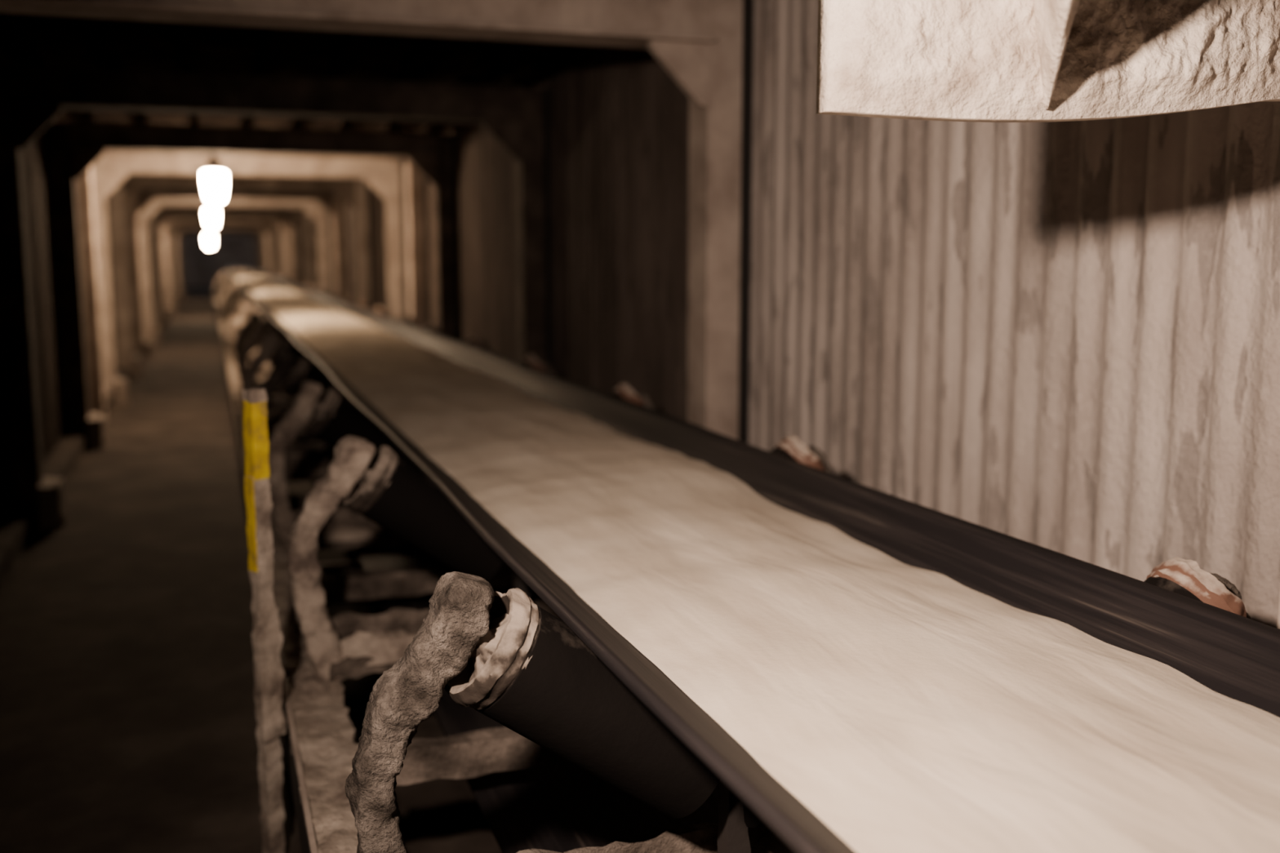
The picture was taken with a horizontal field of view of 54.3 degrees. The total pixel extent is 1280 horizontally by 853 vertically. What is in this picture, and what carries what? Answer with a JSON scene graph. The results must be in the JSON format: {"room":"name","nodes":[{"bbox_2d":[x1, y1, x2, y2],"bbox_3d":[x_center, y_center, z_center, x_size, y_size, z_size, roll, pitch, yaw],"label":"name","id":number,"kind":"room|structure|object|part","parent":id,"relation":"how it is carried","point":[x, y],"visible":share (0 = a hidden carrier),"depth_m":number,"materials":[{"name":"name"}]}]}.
{"room":"mine conveyor tunnel","nodes":[
{"label":"mine conveyor tunnel","id":0,"kind":"room"},
{"bbox_2d":[0,119,117,516],"bbox_3d":[-10.856,-3.688,27.743,0.020,2.850,63.989,-3,8,-19],"label":"wall","id":1,"kind":"structure","parent":0,"point":[35,164],"depth_m":9.41,"materials":[{"name":"brown wood"}]},
{"bbox_2d":[0,337,151,586],"bbox_3d":[-4.930,0.009,11.104,0.170,0.140,24.004,-3,8,-19],"label":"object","id":2,"kind":"structure","parent":1,"relation":"attached to","point":[16,526],"depth_m":7.24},
{"bbox_2d":[182,232,255,287],"bbox_3d":[-19.699,-7.920,58.307,3.590,2.800,0.100,-3,8,-19],"label":"wall","id":3,"kind":"structure","parent":0,"point":[202,264],"depth_m":58.22,"materials":[{"name":"black"}]},
{"bbox_2d":[0,287,502,852],"bbox_3d":[-9.302,-2.301,28.480,3.590,0.100,64.000,-3,8,-19],"label":"floor","id":4,"kind":"structure","parent":0,"point":[128,722],"depth_m":5.03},
{"bbox_2d":[180,231,259,291],"bbox_3d":[-17.543,-6.969,52.102,3.258,2.652,0.335,-3,8,-19],"label":"frame","id":5,"kind":"object","parent":4,"relation":"on","point":[187,232],"visible":0.25,"depth_m":51.94,"materials":[{"name":"concrete"}]},
{"bbox_2d":[178,230,262,293],"bbox_3d":[-16.517,-6.557,49.141,3.258,2.652,0.335,-3,8,-19],"label":"frame","id":6,"kind":"object","parent":4,"relation":"on","point":[253,232],"visible":0.27,"depth_m":48.98,"materials":[{"name":"concrete"}]},
{"bbox_2d":[176,228,266,296],"bbox_3d":[-15.492,-6.144,46.181,3.258,2.652,0.335,-3,8,-19],"label":"frame","id":7,"kind":"object","parent":4,"relation":"on","point":[263,237],"visible":0.24,"depth_m":45.97,"materials":[{"name":"concrete"}]},
{"bbox_2d":[173,226,271,299],"bbox_3d":[-14.467,-5.732,43.220,3.258,2.652,0.334,-3,8,-19],"label":"frame","id":8,"kind":"object","parent":4,"relation":"on","point":[260,229],"visible":0.23,"depth_m":43.02,"materials":[{"name":"concrete"}]},
{"bbox_2d":[171,224,275,302],"bbox_3d":[-13.442,-5.319,40.260,3.258,2.652,0.334,-3,8,-19],"label":"frame","id":9,"kind":"object","parent":4,"relation":"on","point":[264,228],"visible":0.27,"depth_m":40.01,"materials":[{"name":"concrete"}]},
{"bbox_2d":[168,222,281,306],"bbox_3d":[-12.417,-4.907,37.299,3.258,2.652,0.334,-3,8,-19],"label":"frame","id":10,"kind":"object","parent":4,"relation":"on","point":[277,234],"visible":0.28,"depth_m":37.15,"materials":[{"name":"concrete"}]},
{"bbox_2d":[164,218,288,311],"bbox_3d":[-11.392,-4.495,34.339,3.258,2.652,0.334,-3,8,-19],"label":"frame","id":11,"kind":"object","parent":4,"relation":"on","point":[283,249],"visible":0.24,"depth_m":34.24,"materials":[{"name":"concrete"}]},
{"bbox_2d":[160,215,295,317],"bbox_3d":[-10.367,-4.082,31.378,3.258,2.652,0.334,-3,8,-19],"label":"frame","id":12,"kind":"object","parent":4,"relation":"on","point":[285,224],"visible":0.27,"depth_m":31.15,"materials":[{"name":"concrete"}]},
{"bbox_2d":[154,211,304,324],"bbox_3d":[-9.341,-3.670,28.418,3.258,2.652,0.334,-3,8,-19],"label":"frame","id":13,"kind":"object","parent":4,"relation":"on","point":[290,217],"visible":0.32,"depth_m":28.16,"materials":[{"name":"concrete"}]},
{"bbox_2d":[146,205,315,333],"bbox_3d":[-8.316,-3.257,25.457,3.258,2.652,0.334,-3,8,-19],"label":"frame","id":14,"kind":"object","parent":4,"relation":"on","point":[300,213],"visible":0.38,"depth_m":25.16,"materials":[{"name":"concrete"}]},
{"bbox_2d":[137,198,329,344],"bbox_3d":[-7.291,-2.845,22.497,3.258,2.652,0.334,-3,8,-19],"label":"frame","id":15,"kind":"object","parent":4,"relation":"on","point":[313,208],"visible":0.45,"depth_m":22.09,"materials":[{"name":"concrete"}]},
{"bbox_2d":[124,188,347,358],"bbox_3d":[-6.266,-2.433,19.536,3.258,2.652,0.334,-3,8,-19],"label":"frame","id":16,"kind":"object","parent":4,"relation":"on","point":[331,201],"visible":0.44,"depth_m":19.11,"materials":[{"name":"concrete"}]},
{"bbox_2d":[107,173,372,377],"bbox_3d":[-5.241,-2.020,16.576,3.258,2.652,0.334,-3,8,-19],"label":"frame","id":17,"kind":"object","parent":4,"relation":"on","point":[354,191],"visible":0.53,"depth_m":16.15,"materials":[{"name":"wood"}]},
{"bbox_2d":[91,151,406,405],"bbox_3d":[-4.216,-1.608,13.615,3.258,2.652,0.334,-3,8,-19],"label":"frame","id":18,"kind":"object","parent":4,"relation":"on","point":[384,175],"visible":0.69,"depth_m":13.33,"materials":[{"name":"concrete"}]},
{"bbox_2d":[45,120,460,449],"bbox_3d":[-3.191,-1.196,10.655,3.258,2.652,0.334,-3,8,-19],"label":"frame","id":19,"kind":"object","parent":4,"relation":"on","point":[73,147],"visible":0.8,"depth_m":10.23,"materials":[{"name":"concrete"}]},
{"bbox_2d":[75,158,430,422],"bbox_3d":[-3.697,-1.400,12.117,3.258,2.630,0.268,-3,8,-19],"label":"frame","id":20,"kind":"object","parent":4,"relation":"on","point":[415,183],"visible":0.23,"depth_m":11.71,"materials":[{"name":"concrete"}]},
{"bbox_2d":[241,387,286,852],"bbox_3d":[-0.963,0.533,3.204,0.061,1.267,0.073,7,11,43],"label":"marker post","id":21,"kind":"object","parent":4,"relation":"on","point":[267,637],"visible":1,"depth_m":3.18,"materials":[{"name":"paint"}]},
{"bbox_3d":[-0.965,-0.078,3.123,0.047,0.034,0.048,7,11,43],"label":"post","id":22,"kind":"part","parent":21,"relation":"part of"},
{"bbox_2d":[0,64,551,530],"bbox_3d":[-2.165,-0.783,7.694,3.258,2.652,0.334,-3,8,-19],"label":"frame","id":23,"kind":"object","parent":4,"relation":"on","point":[32,97],"visible":0.83,"depth_m":7.29,"materials":[{"name":"concrete"}]},
{"bbox_2d":[0,0,753,444],"bbox_3d":[-1.140,-0.371,4.734,3.258,2.652,0.334,-3,8,-19],"label":"frame","id":24,"kind":"object","parent":4,"relation":"on","point":[706,46],"visible":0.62,"depth_m":4.95,"materials":[{"name":"wood"}]},
{"bbox_2d":[213,266,1279,852],"bbox_3d":[-7.875,-2.551,25.951,1.733,1.092,57.600,-3,8,-19],"label":"conveyor","id":25,"kind":"object","parent":4,"relation":"on","point":[564,735],"visible":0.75,"depth_m":2.84,"materials":[{"name":"rubber"}]},
{"bbox_3d":[-10.210,-3.377,30.504,0.248,0.708,0.110,-3,8,-19],"label":"arm","id":26,"kind":"part","parent":25,"relation":"part of"},
{"bbox_3d":[-9.694,-3.168,29.002,0.243,0.708,0.113,-3,8,-19],"label":"arm","id":27,"kind":"part","parent":25,"relation":"part of"},
{"bbox_3d":[-9.176,-2.963,27.506,0.244,0.705,0.103,-3,8,-19],"label":"arm","id":28,"kind":"part","parent":25,"relation":"part of"},
{"bbox_3d":[-8.653,-2.751,26.007,0.248,0.708,0.110,-3,8,-19],"label":"arm","id":29,"kind":"part","parent":25,"relation":"part of"},
{"bbox_3d":[-8.136,-2.542,24.505,0.243,0.708,0.113,-3,8,-19],"label":"arm","id":30,"kind":"part","parent":25,"relation":"part of"},
{"bbox_3d":[-7.619,-2.336,23.009,0.244,0.705,0.103,-3,8,-19],"label":"arm","id":31,"kind":"part","parent":25,"relation":"part of"},
{"bbox_3d":[-7.096,-2.124,21.510,0.248,0.708,0.110,-3,8,-19],"label":"arm","id":32,"kind":"part","parent":25,"relation":"part of"},
{"bbox_3d":[-6.579,-1.916,20.008,0.243,0.708,0.113,-3,8,-19],"label":"arm","id":33,"kind":"part","parent":25,"relation":"part of"},
{"bbox_3d":[-6.062,-1.710,18.512,0.244,0.705,0.103,-3,8,-19],"label":"arm","id":34,"kind":"part","parent":25,"relation":"part of"},
{"bbox_3d":[-5.538,-1.498,17.013,0.248,0.708,0.110,-3,8,-19],"label":"arm","id":35,"kind":"part","parent":25,"relation":"part of"},
{"bbox_3d":[-5.022,-1.289,15.511,0.243,0.708,0.113,-3,8,-19],"label":"arm","id":36,"kind":"part","parent":25,"relation":"part of"},
{"bbox_3d":[-4.505,-1.083,14.015,0.244,0.705,0.103,-3,8,-19],"label":"arm","id":37,"kind":"part","parent":25,"relation":"part of"},
{"bbox_3d":[-3.981,-0.872,12.516,0.248,0.708,0.110,-3,8,-19],"label":"arm","id":38,"kind":"part","parent":25,"relation":"part of"},
{"bbox_3d":[-3.465,-0.663,11.014,0.243,0.708,0.113,-3,8,-19],"label":"arm","id":39,"kind":"part","parent":25,"relation":"part of"},
{"bbox_3d":[-2.947,-0.457,9.518,0.244,0.705,0.103,-3,8,-19],"label":"arm","id":40,"kind":"part","parent":25,"relation":"part of"},
{"bbox_3d":[-2.424,-0.245,8.019,0.248,0.708,0.110,-3,8,-19],"label":"arm","id":41,"kind":"part","parent":25,"relation":"part of"},
{"bbox_3d":[-1.908,-0.036,6.517,0.243,0.708,0.113,-3,8,-19],"label":"arm","id":42,"kind":"part","parent":25,"relation":"part of"},
{"bbox_3d":[-1.390,0.169,5.021,0.244,0.705,0.103,-3,8,-19],"label":"arm","id":43,"kind":"part","parent":25,"relation":"part of"},
{"bbox_3d":[-0.867,0.381,3.522,0.248,0.708,0.110,-3,8,-19],"label":"arm","id":44,"kind":"part","parent":25,"relation":"part of"},
{"bbox_3d":[-3.076,-1.091,14.300,0.156,0.637,0.091,-3,8,-19],"label":"arm","id":45,"kind":"part","parent":25,"relation":"part of"},
{"bbox_3d":[-2.557,-0.882,12.801,0.156,0.637,0.091,-3,8,-19],"label":"arm","id":46,"kind":"part","parent":25,"relation":"part of"},
{"bbox_3d":[-2.038,-0.673,11.302,0.156,0.637,0.091,-3,8,-19],"label":"arm","id":47,"kind":"part","parent":25,"relation":"part of"},
{"bbox_3d":[-0.351,0.590,2.020,0.243,0.708,0.113,-3,8,-19],"label":"arm","id":48,"kind":"part","parent":25,"relation":"part of"},
{"bbox_3d":[-1.519,-0.464,9.803,0.156,0.637,0.091,-3,8,-19],"label":"arm","id":49,"kind":"part","parent":25,"relation":"part of"},
{"bbox_3d":[-1.000,-0.256,8.304,0.156,0.637,0.091,-3,8,-19],"label":"arm","id":50,"kind":"part","parent":25,"relation":"part of"},
{"bbox_3d":[-0.481,-0.047,6.805,0.156,0.637,0.091,-3,8,-19],"label":"arm","id":51,"kind":"part","parent":25,"relation":"part of"},
{"bbox_3d":[0.038,0.162,5.306,0.156,0.637,0.091,-3,8,-19],"label":"arm","id":52,"kind":"part","parent":25,"relation":"part of"},
{"bbox_2d":[225,267,1279,852],"bbox_3d":[-7.835,-2.949,25.896,0.803,0.060,57.575,-3,8,-19],"label":"load","id":53,"kind":"object","parent":25,"relation":"on","point":[908,708],"visible":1,"depth_m":2.00},
{"bbox_3d":[0.557,0.371,3.807,0.156,0.637,0.091,-3,8,-19],"label":"arm","id":54,"kind":"part","parent":25,"relation":"part of"},
{"bbox_3d":[1.076,0.580,2.308,0.156,0.637,0.091,-3,8,-19],"label":"arm","id":55,"kind":"part","parent":25,"relation":"part of"},
{"bbox_2d":[1276,591,1279,629],"bbox_3d":[-0.115,0.042,1.773,3.258,2.652,0.334,-3,8,-19],"label":"frame","id":56,"kind":"object","parent":4,"relation":"on","point":[1278,615],"visible":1,"depth_m":2.40,"materials":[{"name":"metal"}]},
{"bbox_2d":[0,13,602,158],"bbox_3d":[-9.302,-5.055,28.096,3.590,0.180,64.000,-3,8,-19],"label":"ceiling","id":57,"kind":"structure","parent":0,"point":[24,39],"depth_m":7.06,"materials":[{"name":"brown wood"}]},
{"bbox_2d":[200,226,217,248],"bbox_3d":[-10.658,-4.882,30.853,0.400,0.928,0.400,-3,8,-19],"label":"hanging lamp","id":58,"kind":"object","parent":57,"relation":"hanging from","point":[209,239],"visible":0.91,"depth_m":30.81,"materials":[{"name":"metal"}]},
{"bbox_3d":[-10.658,-5.040,30.831,0.400,0.610,0.400,-3,8,-19],"label":"lamp shade","id":59,"kind":"part","parent":58,"relation":"part of","materials":[{"name":"metal"}]},
{"bbox_2d":[204,235,214,248],"bbox_3d":[-10.658,-4.579,30.895,0.234,0.315,0.234,-3,8,-19],"label":"glass jar","id":60,"kind":"object","parent":58,"relation":"on","point":[209,240],"depth_m":30.81,"materials":[{"name":"white glass"}]},
{"bbox_2d":[197,202,224,227],"bbox_3d":[-6.834,-3.498,19.882,0.400,0.643,0.400,-3,8,-19],"label":"hanging lamp","id":61,"kind":"object","parent":57,"relation":"hanging from","point":[211,211],"visible":0.85,"depth_m":19.83,"materials":[{"name":"metal"}]},
{"bbox_3d":[-6.834,-3.639,19.862,0.400,0.357,0.400,-3,8,-19],"label":"lamp shade","id":62,"kind":"part","parent":61,"relation":"part of","materials":[{"name":"metal"}]},
{"bbox_2d":[204,208,218,227],"bbox_3d":[-6.834,-3.319,19.906,0.211,0.284,0.211,-3,8,-19],"label":"glass jar","id":63,"kind":"object","parent":61,"relation":"on","point":[211,215],"depth_m":19.83,"materials":[{"name":"white glass"}]},
{"bbox_2d":[191,153,236,203],"bbox_3d":[-4.003,-2.394,11.730,0.400,0.580,0.400,-3,8,-19],"label":"hanging lamp","id":64,"kind":"object","parent":57,"relation":"hanging from","point":[214,176],"visible":0.93,"depth_m":11.67,"materials":[{"name":"metal"}]},
{"bbox_3d":[-4.003,-2.541,11.709,0.400,0.283,0.400,-3,8,-19],"label":"lamp shade","id":65,"kind":"part","parent":64,"relation":"part of","materials":[{"name":"metal"}]},
{"bbox_2d":[201,170,226,203],"bbox_3d":[-4.003,-2.252,11.749,0.218,0.294,0.218,-3,8,-19],"label":"glass jar","id":66,"kind":"object","parent":64,"relation":"on","point":[214,182],"depth_m":11.67,"materials":[{"name":"white glass"}]},
{"bbox_2d":[816,0,1279,122],"bbox_3d":[0.821,-0.913,1.777,1.027,0.922,0.455,-3,8,-19],"label":"chute","id":67,"kind":"object","parent":57,"relation":"attached to","point":[952,60],"visible":1,"depth_m":1.85,"materials":[{"name":"beige stone"}]},
{"bbox_2d":[253,0,1279,627],"bbox_3d":[-7.744,-3.835,28.800,0.017,2.850,63.989,-3,8,-19],"label":"wall","id":68,"kind":"structure","parent":0,"point":[1062,337],"depth_m":3.70,"materials":[{"name":"brown wood"}]}
]}

